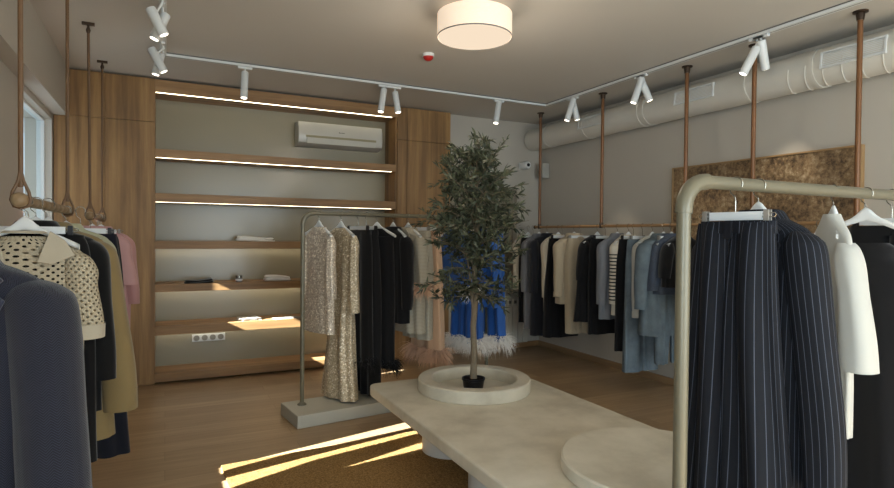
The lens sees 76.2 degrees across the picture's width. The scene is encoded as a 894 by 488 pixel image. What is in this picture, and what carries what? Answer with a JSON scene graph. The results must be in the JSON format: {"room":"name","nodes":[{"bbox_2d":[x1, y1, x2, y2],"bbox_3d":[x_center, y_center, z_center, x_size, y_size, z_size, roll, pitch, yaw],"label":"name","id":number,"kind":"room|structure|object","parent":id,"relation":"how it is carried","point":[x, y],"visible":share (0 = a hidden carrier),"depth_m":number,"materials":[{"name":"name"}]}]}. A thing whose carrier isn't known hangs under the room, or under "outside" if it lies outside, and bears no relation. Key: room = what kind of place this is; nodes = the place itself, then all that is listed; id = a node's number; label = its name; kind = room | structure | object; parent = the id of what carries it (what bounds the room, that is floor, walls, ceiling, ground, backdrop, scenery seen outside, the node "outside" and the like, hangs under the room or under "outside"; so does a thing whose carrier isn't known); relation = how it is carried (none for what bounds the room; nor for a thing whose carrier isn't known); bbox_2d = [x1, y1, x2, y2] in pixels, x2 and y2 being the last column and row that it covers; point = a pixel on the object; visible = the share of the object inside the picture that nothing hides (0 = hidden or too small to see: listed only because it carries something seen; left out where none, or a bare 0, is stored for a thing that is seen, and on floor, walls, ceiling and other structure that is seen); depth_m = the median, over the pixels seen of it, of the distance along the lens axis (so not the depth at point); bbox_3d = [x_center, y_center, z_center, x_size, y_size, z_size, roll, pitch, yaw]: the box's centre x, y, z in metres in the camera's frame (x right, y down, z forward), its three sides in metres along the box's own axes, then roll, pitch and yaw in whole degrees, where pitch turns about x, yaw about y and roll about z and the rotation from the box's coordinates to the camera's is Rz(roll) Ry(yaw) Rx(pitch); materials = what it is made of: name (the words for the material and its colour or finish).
{"room":"clothing store","nodes":[
{"label":"clothing store","id":0,"kind":"room"},
{"bbox_2d":[0,60,53,225],"bbox_3d":[-1.826,-0.049,1.395,0.203,3.000,9.420,0,1,-26],"label":"wall","id":1,"kind":"structure","parent":0,"point":[9,214],"depth_m":3.87,"materials":[{"name":"paint"}]},
{"bbox_2d":[0,0,64,114],"bbox_3d":[-1.582,-1.320,1.267,0.117,0.450,8.720,0,1,-26],"label":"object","id":2,"kind":"structure","parent":1,"relation":"attached to","point":[43,63],"depth_m":3.94,"materials":[{"name":"paint"}]},
{"bbox_2d":[23,99,44,219],"bbox_3d":[-3.385,-0.538,4.592,0.060,1.150,1.150,0,1,-26],"label":"window","id":3,"kind":"structure","parent":1,"relation":"in","point":[40,121],"depth_m":5.08,"materials":[{"name":"clear glass"}]},
{"bbox_2d":[0,235,96,462],"bbox_3d":[-1.728,0.450,2.357,0.483,0.975,0.126,0,1,-26],"label":"skirt","id":4,"kind":"object","parent":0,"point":[89,345],"visible":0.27,"depth_m":2.44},
{"bbox_2d":[0,230,105,343],"bbox_3d":[-1.680,0.303,2.270,0.552,0.712,0.154,0,1,-26],"label":"polo","id":5,"kind":"object","parent":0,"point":[80,268],"visible":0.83,"depth_m":2.29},
{"bbox_2d":[7,220,115,410],"bbox_3d":[-1.745,0.318,2.418,0.595,0.836,0.158,0,1,-26],"label":"blazer","id":6,"kind":"object","parent":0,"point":[105,346],"visible":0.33,"depth_m":2.49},
{"bbox_2d":[58,222,137,440],"bbox_3d":[-1.749,0.389,2.496,0.703,0.972,0.200,0,1,-26],"label":"coat","id":7,"kind":"object","parent":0,"point":[119,394],"visible":0.26,"depth_m":2.56,"materials":[{"name":"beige fabric"}]},
{"bbox_2d":[97,234,129,458],"bbox_3d":[-2.128,0.595,3.307,0.512,1.307,0.133,0,1,-26],"label":"trousers","id":8,"kind":"object","parent":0,"point":[118,443],"visible":0.12,"depth_m":3.37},
{"bbox_2d":[91,345,673,487],"bbox_3d":[0.677,1.515,2.664,5.880,0.120,9.420,0,1,-26],"label":"floor","id":9,"kind":"structure","parent":0,"point":[182,432],"depth_m":4.68,"materials":[{"name":"brown wood"}]},
{"bbox_2d":[54,69,155,385],"bbox_3d":[-3.298,-0.121,5.541,0.822,2.988,0.380,0,1,-26],"label":"tall cabinet","id":10,"kind":"object","parent":9,"relation":"on","point":[129,102],"visible":0.41,"depth_m":5.42,"materials":[{"name":"brown wood"}]},
{"bbox_2d":[155,79,397,382],"bbox_3d":[-1.800,-0.134,6.281,2.520,2.980,0.382,0,1,-26],"label":"shelving unit","id":11,"kind":"object","parent":9,"relation":"on","point":[229,166],"depth_m":6.18,"materials":[{"name":"wood"}]},
{"bbox_2d":[295,121,381,152],"bbox_3d":[-1.246,-1.241,6.608,0.980,0.277,0.222,0,1,-26],"label":"air conditioner","id":12,"kind":"object","parent":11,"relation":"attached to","point":[307,134],"visible":1,"depth_m":6.51,"materials":[{"name":"plastic"}]},
{"bbox_2d":[221,431,467,487],"bbox_3d":[0.346,1.434,3.410,2.900,0.014,2.120,0,1,-29],"label":"rug","id":13,"kind":"object","parent":9,"relation":"on","point":[399,460],"visible":0.25,"depth_m":3.58,"materials":[{"name":"carpet"}]},
{"bbox_2d":[370,378,655,487],"bbox_3d":[0.522,1.246,3.357,1.215,0.366,2.570,0,1,-26],"label":"display table","id":14,"kind":"object","parent":13,"relation":"on","point":[517,444],"visible":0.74,"depth_m":3.33,"materials":[{"name":"concrete"}]},
{"bbox_2d":[408,128,529,387],"bbox_3d":[0.150,0.099,4.133,0.896,1.896,0.905,1,1,3],"label":"tree","id":15,"kind":"object","parent":14,"relation":"on","point":[474,162],"visible":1,"depth_m":4.05,"materials":[{"name":"green plant"}]},
{"bbox_2d":[418,364,530,404],"bbox_3d":[0.197,1.004,4.123,0.810,0.088,0.810,0,1,-26],"label":"ring","id":16,"kind":"object","parent":14,"relation":"on","point":[429,386],"visible":0.96,"depth_m":3.89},
{"bbox_2d":[561,427,672,487],"bbox_3d":[0.995,1.046,2.688,0.900,0.064,0.900,0,1,-26],"label":"disc","id":17,"kind":"object","parent":14,"relation":"on","point":[623,457],"visible":0.66,"depth_m":2.68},
{"bbox_2d":[281,211,487,428],"bbox_3d":[-0.354,0.567,5.085,2.130,1.682,0.420,0,1,-33],"label":"rack","id":18,"kind":"object","parent":9,"relation":"on","point":[302,413],"visible":0.56,"depth_m":4.62,"materials":[{"name":"metal"}]},
{"bbox_2d":[304,227,336,334],"bbox_3d":[-1.058,0.293,4.699,0.449,0.868,0.106,1,1,42],"label":"cardigan","id":19,"kind":"object","parent":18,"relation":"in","point":[320,248],"visible":0.89,"depth_m":4.63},
{"bbox_2d":[321,228,359,401],"bbox_3d":[-0.896,0.578,4.815,0.487,1.427,0.181,1,1,42],"label":"dress","id":20,"kind":"object","parent":18,"relation":"on","point":[339,380],"visible":0.72,"depth_m":4.71,"materials":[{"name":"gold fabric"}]},
{"bbox_2d":[347,213,369,229],"bbox_3d":[-0.761,-0.185,4.885,0.022,0.179,0.354,0,1,-41],"label":"clothes hanger","id":21,"kind":"object","parent":18,"relation":"hanging from","point":[366,227],"visible":0.94,"depth_m":4.87,"materials":[{"name":"white plastic"}]},
{"bbox_2d":[350,230,380,376],"bbox_3d":[-0.770,0.501,4.897,0.335,1.238,0.569,0,1,-38],"label":"dress","id":22,"kind":"object","parent":21,"relation":"hanging from","point":[364,319],"visible":0.51,"depth_m":4.75,"materials":[{"name":"black fabric"}]},
{"bbox_2d":[357,230,381,396],"bbox_3d":[-0.709,0.578,4.940,0.148,1.397,0.402,0,1,-41],"label":"trousers","id":23,"kind":"object","parent":22,"relation":"attached to","point":[365,380],"visible":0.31,"depth_m":4.79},
{"bbox_2d":[373,213,395,237],"bbox_3d":[-0.617,-0.167,4.973,0.410,0.216,0.042,1,1,29],"label":"clothes hanger","id":24,"kind":"object","parent":18,"relation":"hanging from","point":[377,224],"visible":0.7,"depth_m":4.94,"materials":[{"name":"white plastic"}]},
{"bbox_2d":[377,228,403,377],"bbox_3d":[-0.615,0.516,4.991,0.585,1.303,0.336,1,1,31],"label":"dress","id":25,"kind":"object","parent":24,"relation":"hanging from","point":[386,244],"visible":0.44,"depth_m":4.89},
{"bbox_2d":[390,213,406,236],"bbox_3d":[-0.489,-0.167,5.062,0.042,0.216,0.410,0,1,-41],"label":"clothes hanger","id":26,"kind":"object","parent":18,"relation":"hanging from","point":[393,223],"visible":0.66,"depth_m":4.98,"materials":[{"name":"white plastic"}]},
{"bbox_2d":[385,226,413,323],"bbox_3d":[-0.483,0.266,5.077,0.170,0.842,0.546,0,1,-41],"label":"blazer","id":27,"kind":"object","parent":26,"relation":"hanging from","point":[403,246],"visible":0.5,"depth_m":4.90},
{"bbox_2d":[395,227,437,333],"bbox_3d":[-0.361,0.318,5.151,0.316,0.938,0.755,0,1,-41],"label":"jacket","id":28,"kind":"object","parent":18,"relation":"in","point":[417,325],"visible":0.37,"depth_m":5.00,"materials":[{"name":"beige fabric"}]},
{"bbox_2d":[403,231,432,340],"bbox_3d":[-0.267,0.368,5.220,0.130,0.977,0.376,0,1,-41],"label":"trousers","id":29,"kind":"object","parent":28,"relation":"attached to","point":[428,335],"visible":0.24,"depth_m":5.09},
{"bbox_3d":[0.078,-0.167,5.435,0.042,0.216,0.410,0,1,-41],"label":"clothes hanger","id":30,"kind":"object","parent":18,"relation":"hanging from","visible":0},
{"bbox_2d":[442,229,480,304],"bbox_3d":[0.079,0.205,5.441,0.302,0.721,0.753,0,1,-41],"label":"shirt","id":31,"kind":"object","parent":30,"relation":"hanging from","point":[445,261],"visible":0.03,"depth_m":5.37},
{"bbox_3d":[0.327,-0.167,5.598,0.042,0.216,0.410,0,1,-41],"label":"clothes hanger","id":32,"kind":"object","parent":18,"relation":"hanging from","visible":0},
{"bbox_2d":[482,240,500,307],"bbox_3d":[0.335,0.225,5.611,0.160,0.762,0.520,0,1,-41],"label":"shirt","id":33,"kind":"object","parent":32,"relation":"hanging from","point":[494,274],"visible":0.09,"depth_m":5.44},
{"bbox_2d":[395,107,450,360],"bbox_3d":[-0.310,-0.114,6.890,0.690,2.988,0.150,0,1,-26],"label":"tall cabinet","id":34,"kind":"object","parent":9,"relation":"on","point":[423,136],"visible":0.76,"depth_m":6.78,"materials":[{"name":"brown wood"}]},
{"bbox_2d":[672,174,893,487],"bbox_3d":[1.691,0.615,2.282,2.140,1.712,0.310,0,1,-26],"label":"rack","id":35,"kind":"object","parent":9,"relation":"on","point":[686,196],"visible":1,"depth_m":1.93,"materials":[{"name":"metal"}]},
{"bbox_2d":[699,176,776,221],"bbox_3d":[1.037,-0.150,2.049,0.022,0.185,0.300,0,1,-30],"label":"clothes hanger","id":36,"kind":"object","parent":35,"relation":"hanging from","point":[766,214],"visible":0.87,"depth_m":2.04,"materials":[{"name":"white plastic"}]},
{"bbox_2d":[814,184,838,238],"bbox_3d":[1.555,-0.131,2.314,0.042,0.222,0.190,1,1,9],"label":"clothes hanger","id":37,"kind":"object","parent":35,"relation":"hanging from","point":[833,210],"visible":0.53,"depth_m":2.30,"materials":[{"name":"white plastic"}]},
{"bbox_2d":[815,214,879,438],"bbox_3d":[1.554,0.314,2.321,0.128,0.870,0.562,1,1,9],"label":"blouse","id":38,"kind":"object","parent":37,"relation":"hanging from","point":[855,325],"visible":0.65,"depth_m":2.13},
{"bbox_2d":[844,187,893,228],"bbox_3d":[1.763,-0.130,2.408,0.042,0.222,0.400,0,1,-26],"label":"clothes hanger","id":39,"kind":"object","parent":35,"relation":"hanging from","point":[865,214],"visible":0.58,"depth_m":2.40,"materials":[{"name":"white plastic"}]},
{"bbox_2d":[847,242,893,487],"bbox_3d":[1.771,0.522,2.429,0.166,1.055,0.486,0,1,-26],"label":"dress","id":40,"kind":"object","parent":39,"relation":"hanging from","point":[870,451],"visible":0.38,"depth_m":2.32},
{"bbox_2d":[852,189,893,225],"bbox_3d":[1.954,-0.149,2.502,0.022,0.185,0.354,0,1,-26],"label":"clothes hanger","id":41,"kind":"object","parent":35,"relation":"hanging from","point":[891,219],"visible":0.4,"depth_m":2.56,"materials":[{"name":"white plastic"}]},
{"bbox_2d":[849,226,893,245],"bbox_3d":[1.948,0.444,2.516,0.148,1.050,0.458,0,1,-29],"label":"trousers","id":42,"kind":"object","parent":41,"relation":"hanging from","point":[862,234],"visible":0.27,"depth_m":2.53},
{"bbox_2d":[276,115,539,356],"bbox_3d":[-1.367,-0.126,6.669,5.700,3.000,0.370,0,1,-26],"label":"wall","id":43,"kind":"structure","parent":0,"point":[516,152],"depth_m":7.56,"materials":[{"name":"paint"}]},
{"bbox_2d":[450,188,518,290],"bbox_3d":[0.472,-0.055,7.350,1.120,1.330,0.240,0,1,-26],"label":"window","id":44,"kind":"structure","parent":43,"relation":"in","point":[508,255],"depth_m":7.64,"materials":[{"name":"glass"}]},
{"bbox_2d":[448,340,538,353],"bbox_3d":[0.607,1.345,7.459,1.424,0.070,0.015,0,1,-26],"label":"baseboard","id":45,"kind":"structure","parent":43,"relation":"attached to","point":[534,342],"depth_m":7.64,"materials":[{"name":"brown wood"}]},
{"bbox_2d":[461,298,527,346],"bbox_3d":[0.621,1.006,7.410,0.995,0.590,0.097,0,1,-26],"label":"radiator","id":46,"kind":"object","parent":43,"relation":"attached to","point":[516,328],"visible":0.26,"depth_m":7.49,"materials":[{"name":"metal"}]},
{"bbox_2d":[29,0,893,124],"bbox_3d":[0.707,-1.604,2.615,5.880,0.120,9.420,0,1,-26],"label":"ceiling","id":47,"kind":"structure","parent":0,"point":[557,49],"depth_m":4.48,"materials":[{"name":"paint"}]},
{"bbox_2d":[9,0,74,216],"bbox_3d":[-1.898,-0.857,2.715,0.080,1.427,1.280,0,1,-26],"label":"bar","id":48,"kind":"object","parent":47,"relation":"hanging from","point":[19,200],"visible":0.97,"depth_m":2.20,"materials":[{"name":"brown wood"}]},
{"bbox_2d":[0,197,78,234],"bbox_3d":[-1.724,-0.107,2.348,0.354,0.183,0.022,0,1,-26],"label":"clothes hanger","id":49,"kind":"object","parent":48,"relation":"hanging from","point":[57,230],"visible":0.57,"depth_m":2.39,"materials":[{"name":"white plastic"}]},
{"bbox_2d":[0,195,79,249],"bbox_3d":[-1.674,-0.087,2.258,0.370,0.221,0.042,0,1,-26],"label":"clothes hanger","id":50,"kind":"object","parent":48,"relation":"hanging from","point":[24,223],"visible":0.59,"depth_m":2.27,"materials":[{"name":"white plastic"}]},
{"bbox_3d":[-2.139,-0.106,3.199,0.410,0.221,0.042,0,1,-26],"label":"clothes hanger","id":51,"kind":"object","parent":48,"relation":"hanging from","visible":0},
{"bbox_2d":[71,223,116,250],"bbox_3d":[-2.147,0.277,3.218,0.558,0.786,0.140,0,1,-26],"label":"shirt","id":52,"kind":"object","parent":51,"relation":"hanging from","point":[80,227],"visible":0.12,"depth_m":3.25,"materials":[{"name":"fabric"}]},
{"bbox_2d":[82,21,107,221],"bbox_3d":[-2.824,-0.894,4.588,0.080,1.427,1.062,0,1,-26],"label":"bar","id":53,"kind":"object","parent":47,"relation":"hanging from","point":[90,216],"visible":0.97,"depth_m":4.21,"materials":[{"name":"brown wood"}]},
{"bbox_3d":[-2.834,-0.135,4.674,0.410,0.221,0.042,0,1,-26],"label":"clothes hanger","id":54,"kind":"object","parent":53,"relation":"hanging from","visible":0},
{"bbox_2d":[103,226,139,323],"bbox_3d":[-2.841,0.298,4.689,0.555,0.886,0.150,0,1,-26],"label":"blouse","id":55,"kind":"object","parent":54,"relation":"hanging from","point":[132,291],"visible":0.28,"depth_m":4.75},
{"bbox_2d":[437,0,511,49],"bbox_3d":[0.183,-1.466,3.776,0.497,0.202,0.497,0,1,-26],"label":"ceiling lamp","id":56,"kind":"object","parent":47,"relation":"attached to","point":[464,24],"visible":1,"depth_m":3.62,"materials":[{"name":"beige fabric"}]},
{"bbox_2d":[438,24,510,49],"bbox_3d":[0.182,-1.367,3.778,0.480,0.004,0.480,0,1,-26],"label":"diffuser","id":57,"kind":"object","parent":56,"relation":"attached to","point":[457,36],"depth_m":3.74,"materials":[{"name":"white"}]},
{"bbox_2d":[158,0,871,106],"bbox_3d":[0.895,-1.528,2.587,3.975,0.029,6.900,0,1,-26],"label":"track","id":58,"kind":"object","parent":47,"relation":"attached to","point":[851,3],"visible":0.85,"depth_m":5.04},
{"bbox_2d":[145,0,168,36],"bbox_3d":[-1.810,-1.424,3.562,0.130,0.262,0.120,0,1,-26],"label":"track spotlight","id":59,"kind":"object","parent":58,"relation":"attached to","point":[152,12],"visible":1,"depth_m":3.52,"materials":[{"name":"white"}]},
{"bbox_2d":[147,41,167,72],"bbox_3d":[-2.260,-1.455,4.454,0.142,0.235,0.120,0,1,-26],"label":"track spotlight","id":60,"kind":"object","parent":58,"relation":"attached to","point":[154,54],"visible":1,"depth_m":4.43,"materials":[{"name":"white"}]},
{"bbox_2d":[149,2,170,41],"bbox_3d":[-1.857,-1.429,3.688,0.123,0.256,0.131,0,1,-26],"label":"track spotlight","id":61,"kind":"object","parent":58,"relation":"attached to","point":[165,17],"visible":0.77,"depth_m":3.64,"materials":[{"name":"white"}]},
{"bbox_2d":[238,66,251,98],"bbox_3d":[-1.795,-1.434,5.070,0.120,0.288,0.093,0,1,-26],"label":"track spotlight","id":62,"kind":"object","parent":58,"relation":"attached to","point":[244,74],"visible":1,"depth_m":5.05,"materials":[{"name":"white"}]},
{"bbox_2d":[378,84,389,112],"bbox_3d":[-0.634,-1.437,5.655,0.078,0.279,0.142,1,1,36],"label":"track spotlight","id":63,"kind":"object","parent":58,"relation":"attached to","point":[383,92],"visible":1,"depth_m":5.62,"materials":[{"name":"white"}]},
{"bbox_2d":[630,73,647,103],"bbox_3d":[1.753,-1.415,5.208,0.123,0.263,0.127,0,1,-26],"label":"track spotlight","id":64,"kind":"object","parent":58,"relation":"attached to","point":[640,81],"visible":0.98,"depth_m":5.20,"materials":[{"name":"white"}]},
{"bbox_2d":[739,36,759,75],"bbox_3d":[2.258,-1.388,4.219,0.172,0.278,0.091,1,1,27],"label":"track spotlight","id":65,"kind":"object","parent":58,"relation":"attached to","point":[754,51],"visible":1,"depth_m":4.20,"materials":[{"name":"white"}]},
{"bbox_2d":[753,33,769,70],"bbox_3d":[2.347,-1.408,4.205,0.159,0.235,0.128,0,1,-26],"label":"track spotlight","id":66,"kind":"object","parent":58,"relation":"attached to","point":[763,54],"visible":1,"depth_m":4.19,"materials":[{"name":"white"}]},
{"bbox_2d":[533,9,868,228],"bbox_3d":[2.213,-0.853,4.845,0.090,1.423,5.045,0,1,-26],"label":"rail","id":67,"kind":"object","parent":47,"relation":"hanging from","point":[860,13],"visible":0.74,"depth_m":4.46,"materials":[{"name":"brown metal"}]},
{"bbox_2d":[567,225,589,237],"bbox_3d":[1.480,-0.126,6.327,0.354,0.177,0.022,0,1,-26],"label":"clothes hanger","id":68,"kind":"object","parent":67,"relation":"hanging from","point":[569,236],"visible":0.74,"depth_m":6.29,"materials":[{"name":"white plastic"}]},
{"bbox_2d":[564,238,587,333],"bbox_3d":[1.473,0.464,6.336,0.380,1.050,0.134,0,1,-26],"label":"fleece joggers","id":69,"kind":"object","parent":68,"relation":"hanging from","point":[570,282],"visible":0.41,"depth_m":6.24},
{"bbox_2d":[656,224,670,239],"bbox_3d":[2.038,-0.103,5.197,0.354,0.177,0.022,0,1,-26],"label":"clothes hanger","id":70,"kind":"object","parent":67,"relation":"hanging from","point":[659,237],"visible":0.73,"depth_m":5.14,"materials":[{"name":"white plastic"}]},
{"bbox_2d":[654,240,673,364],"bbox_3d":[2.031,0.525,5.205,0.382,1.127,0.136,0,1,-26],"label":"jeans","id":71,"kind":"object","parent":70,"relation":"hanging from","point":[661,343],"visible":0.24,"depth_m":5.14,"materials":[{"name":"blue fabric"}]},
{"bbox_3d":[1.742,-0.096,5.796,0.410,0.215,0.043,0,1,-26],"label":"clothes hanger","id":72,"kind":"object","parent":67,"relation":"hanging from","visible":0},
{"bbox_2d":[596,233,623,319],"bbox_3d":[1.733,0.323,5.821,0.521,0.866,0.146,0,1,-26],"label":"shirt","id":73,"kind":"object","parent":72,"relation":"hanging from","point":[602,251],"visible":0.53,"depth_m":5.69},
{"bbox_3d":[1.309,-0.114,6.671,0.410,0.215,0.043,0,1,-26],"label":"clothes hanger","id":74,"kind":"object","parent":67,"relation":"hanging from","visible":0},
{"bbox_2d":[540,234,563,302],"bbox_3d":[1.302,0.333,6.685,0.473,0.892,0.150,0,1,-26],"label":"cardigan","id":75,"kind":"object","parent":74,"relation":"hanging from","point":[544,245],"visible":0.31,"depth_m":6.57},
{"bbox_3d":[1.079,-0.142,7.138,0.354,0.177,0.022,0,1,-26],"label":"clothes hanger","id":76,"kind":"object","parent":67,"relation":"hanging from","visible":0},
{"bbox_2d":[518,238,526,322],"bbox_3d":[1.074,0.446,7.146,0.402,1.047,0.122,0,1,-26],"label":"trousers","id":77,"kind":"object","parent":76,"relation":"hanging from","point":[521,299],"visible":0.16,"depth_m":7.06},
{"bbox_3d":[1.810,-0.094,5.658,0.410,0.215,0.042,0,1,-26],"label":"clothes hanger","id":78,"kind":"object","parent":67,"relation":"hanging from","visible":0},
{"bbox_2d":[609,235,635,314],"bbox_3d":[1.804,0.303,5.673,0.470,0.792,0.146,0,1,-26],"label":"jumper","id":79,"kind":"object","parent":78,"relation":"hanging from","point":[613,250],"visible":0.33,"depth_m":5.56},
{"bbox_3d":[2.103,-0.082,5.065,0.410,0.215,0.042,0,1,-26],"label":"clothes hanger","id":80,"kind":"object","parent":67,"relation":"hanging from","visible":0},
{"bbox_2d":[658,236,695,287],"bbox_3d":[2.095,0.153,5.083,0.532,0.456,0.158,0,1,-26],"label":"velvet pullover","id":81,"kind":"object","parent":80,"relation":"hanging from","point":[666,267],"visible":0.51,"depth_m":4.96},
{"bbox_3d":[1.141,-0.121,7.012,0.410,0.215,0.042,0,1,-26],"label":"clothes hanger","id":82,"kind":"object","parent":67,"relation":"hanging from","visible":0},
{"bbox_2d":[521,233,540,328],"bbox_3d":[1.131,0.451,7.028,0.506,1.162,0.186,0,1,-26],"label":"coat","id":83,"kind":"object","parent":82,"relation":"hanging from","point":[525,244],"visible":0.34,"depth_m":6.92,"materials":[{"name":"black fabric"}]},
{"bbox_3d":[1.214,-0.118,6.864,0.410,0.215,0.042,0,1,-26],"label":"clothes hanger","id":84,"kind":"object","parent":67,"relation":"hanging from","visible":0},
{"bbox_2d":[529,233,552,335],"bbox_3d":[1.203,0.481,6.886,0.509,1.226,0.145,0,1,-26],"label":"coat","id":85,"kind":"object","parent":84,"relation":"hanging from","point":[535,265],"visible":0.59,"depth_m":6.78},
{"bbox_3d":[2.049,-0.084,5.175,0.410,0.215,0.042,0,1,-26],"label":"clothes hanger","id":86,"kind":"object","parent":67,"relation":"hanging from","visible":0},
{"bbox_2d":[647,233,675,294],"bbox_3d":[2.050,0.176,5.181,0.556,0.546,0.236,0,1,-26],"label":"denim jacket","id":87,"kind":"object","parent":86,"relation":"hanging from","point":[653,281],"visible":0.38,"depth_m":5.06,"materials":[{"name":"fabric"}]},
{"bbox_3d":[2.008,-0.086,5.259,0.410,0.215,0.042,0,1,-26],"label":"clothes hanger","id":88,"kind":"object","parent":67,"relation":"hanging from","visible":0},
{"bbox_2d":[634,233,674,336],"bbox_3d":[2.005,0.364,5.267,0.680,0.926,0.294,0,1,-26],"label":"denim jacket","id":89,"kind":"object","parent":88,"relation":"hanging from","point":[646,302],"visible":0.28,"depth_m":5.11,"materials":[{"name":"fabric"}]},
{"bbox_2d":[543,238,578,337],"bbox_3d":[1.340,0.502,6.621,0.483,1.135,0.165,0,1,-26],"label":"coat","id":90,"kind":"object","parent":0,"point":[553,313],"visible":0.42,"depth_m":6.52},
{"bbox_2d":[622,239,657,372],"bbox_3d":[1.883,0.589,5.512,0.439,1.267,0.129,0,1,-26],"label":"jeans","id":91,"kind":"object","parent":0,"point":[638,350],"visible":0.39,"depth_m":5.42,"materials":[{"name":"fabric"}]},
{"bbox_2d":[614,239,627,350],"bbox_3d":[1.831,0.497,5.618,0.449,1.087,0.128,0,1,-26],"label":"trousers","id":92,"kind":"object","parent":91,"relation":"attached to","point":[622,246],"visible":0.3,"depth_m":5.51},
{"bbox_2d":[539,24,893,378],"bbox_3d":[3.260,-0.040,3.909,0.150,3.000,9.420,0,1,-26],"label":"wall","id":93,"kind":"structure","parent":0,"point":[639,163],"depth_m":5.65,"materials":[{"name":"paint"}]},
{"bbox_2d":[539,340,673,385],"bbox_3d":[3.221,1.427,3.796,0.016,0.070,8.900,0,1,-26],"label":"baseboard","id":94,"kind":"structure","parent":93,"relation":"attached to","point":[660,378],"depth_m":6.62,"materials":[{"name":"brown wood"}]},
{"bbox_2d":[524,28,893,150],"bbox_3d":[3.105,-1.308,3.690,0.303,0.296,8.810,0,1,-26],"label":"air duct","id":95,"kind":"object","parent":93,"relation":"attached to","point":[820,68],"visible":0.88,"depth_m":4.80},
{"bbox_2d":[671,144,864,239],"bbox_3d":[2.645,-0.302,4.934,0.045,0.880,1.732,0,1,-26],"label":"relief panel","id":96,"kind":"object","parent":93,"relation":"attached to","point":[829,166],"visible":0.42,"depth_m":4.64,"materials":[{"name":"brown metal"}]},
{"bbox_2d":[687,220,791,487],"bbox_3d":[1.024,0.443,2.051,0.184,1.050,0.423,0,1,-30],"label":"trousers","id":97,"kind":"object","parent":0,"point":[738,437],"visible":0.96,"depth_m":2.01,"materials":[{"name":"fabric"}]},
{"bbox_2d":[730,209,847,487],"bbox_3d":[1.139,0.371,2.107,0.161,0.994,0.658,0,1,-26],"label":"jacket","id":98,"kind":"object","parent":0,"point":[816,422],"visible":0.41,"depth_m":1.88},
{"bbox_3d":[-1.110,-0.760,1.120,0.080,1.427,1.320,0,1,-26],"label":"bar","id":99,"kind":"object","parent":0,"visible":0},
{"bbox_3d":[-1.209,-0.004,1.374,0.260,0.221,0.042,0,1,-26],"label":"clothes hanger","id":100,"kind":"object","parent":99,"relation":"hanging from","visible":0},
{"bbox_2d":[0,260,91,487],"bbox_3d":[-1.204,0.510,1.361,0.623,0.996,0.258,0,1,-26],"label":"jacket","id":101,"kind":"object","parent":100,"relation":"hanging from","point":[44,430],"visible":1,"depth_m":1.40,"materials":[{"name":"fabric"}]},
{"bbox_3d":[1.949,-0.088,5.378,0.410,0.215,0.042,0,1,-26],"label":"clothes hanger","id":102,"kind":"object","parent":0,"visible":0},
{"bbox_2d":[631,235,650,317],"bbox_3d":[1.939,0.302,5.394,0.485,0.767,0.134,0,1,-26],"label":"blouse","id":103,"kind":"object","parent":102,"relation":"hanging from","point":[635,313],"visible":0.18,"depth_m":5.29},
{"bbox_3d":[-2.711,-0.129,4.355,0.410,0.221,0.042,0,1,-26],"label":"clothes hanger","id":104,"kind":"object","parent":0,"visible":0},
{"bbox_2d":[83,226,137,296],"bbox_3d":[-2.720,0.229,4.364,0.628,0.736,0.174,0,1,-26],"label":"blouse","id":105,"kind":"object","parent":104,"relation":"hanging from","point":[129,271],"visible":0.2,"depth_m":4.41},
{"bbox_3d":[1.035,-0.125,7.226,0.410,0.215,0.042,0,1,-26],"label":"clothes hanger","id":106,"kind":"object","parent":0,"visible":0},
{"bbox_2d":[512,237,524,289],"bbox_3d":[1.028,0.225,7.246,0.463,0.687,0.155,0,1,-26],"label":"cardigan","id":107,"kind":"object","parent":106,"relation":"hanging from","point":[516,260],"visible":0.26,"depth_m":7.12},
{"bbox_3d":[-0.174,-0.186,5.271,0.022,0.179,0.354,0,1,-41],"label":"clothes hanger","id":108,"kind":"object","parent":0,"visible":0},
{"bbox_2d":[398,231,457,369],"bbox_3d":[-0.187,0.525,5.282,0.420,1.292,0.719,0,1,-41],"label":"dress","id":109,"kind":"object","parent":108,"relation":"hanging from","point":[434,350],"visible":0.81,"depth_m":5.15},
{"bbox_3d":[0.195,-0.186,5.514,0.022,0.179,0.354,0,1,-41],"label":"clothes hanger","id":110,"kind":"object","parent":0,"visible":0},
{"bbox_2d":[445,232,495,360],"bbox_3d":[0.183,0.497,5.525,0.419,1.237,0.695,0,1,-39],"label":"dress","id":111,"kind":"object","parent":110,"relation":"hanging from","point":[459,335],"visible":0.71,"depth_m":5.43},
{"bbox_3d":[0.421,-0.186,5.662,0.022,0.179,0.354,0,1,-41],"label":"clothes hanger","id":112,"kind":"object","parent":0,"visible":0},
{"bbox_2d":[477,234,518,356],"bbox_3d":[0.417,0.492,5.674,0.431,1.226,0.739,0,1,-41],"label":"dress","id":113,"kind":"object","parent":112,"relation":"hanging from","point":[496,321],"visible":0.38,"depth_m":5.52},
{"bbox_3d":[1.608,-0.102,6.066,0.410,0.215,0.042,0,1,-26],"label":"clothes hanger","id":114,"kind":"object","parent":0,"visible":0},
{"bbox_2d":[573,235,603,321],"bbox_3d":[1.600,0.358,6.081,0.604,0.906,0.230,0,1,-26],"label":"dress","id":115,"kind":"object","parent":114,"relation":"hanging from","point":[581,302],"visible":0.41,"depth_m":5.95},
{"bbox_2d":[588,239,614,334],"bbox_3d":[1.655,0.440,5.973,0.450,0.985,0.149,0,1,-26],"label":"skirt","id":116,"kind":"object","parent":115,"relation":"attached to","point":[596,326],"visible":0.41,"depth_m":5.87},
{"bbox_3d":[1.439,-0.109,6.409,0.410,0.215,0.042,0,1,-26],"label":"clothes hanger","id":117,"kind":"object","parent":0,"visible":0},
{"bbox_2d":[553,233,585,303],"bbox_3d":[1.429,0.271,6.428,0.563,0.786,0.257,0,1,-26],"label":"sweatshirt","id":118,"kind":"object","parent":117,"relation":"hanging from","point":[559,247],"visible":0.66,"depth_m":6.28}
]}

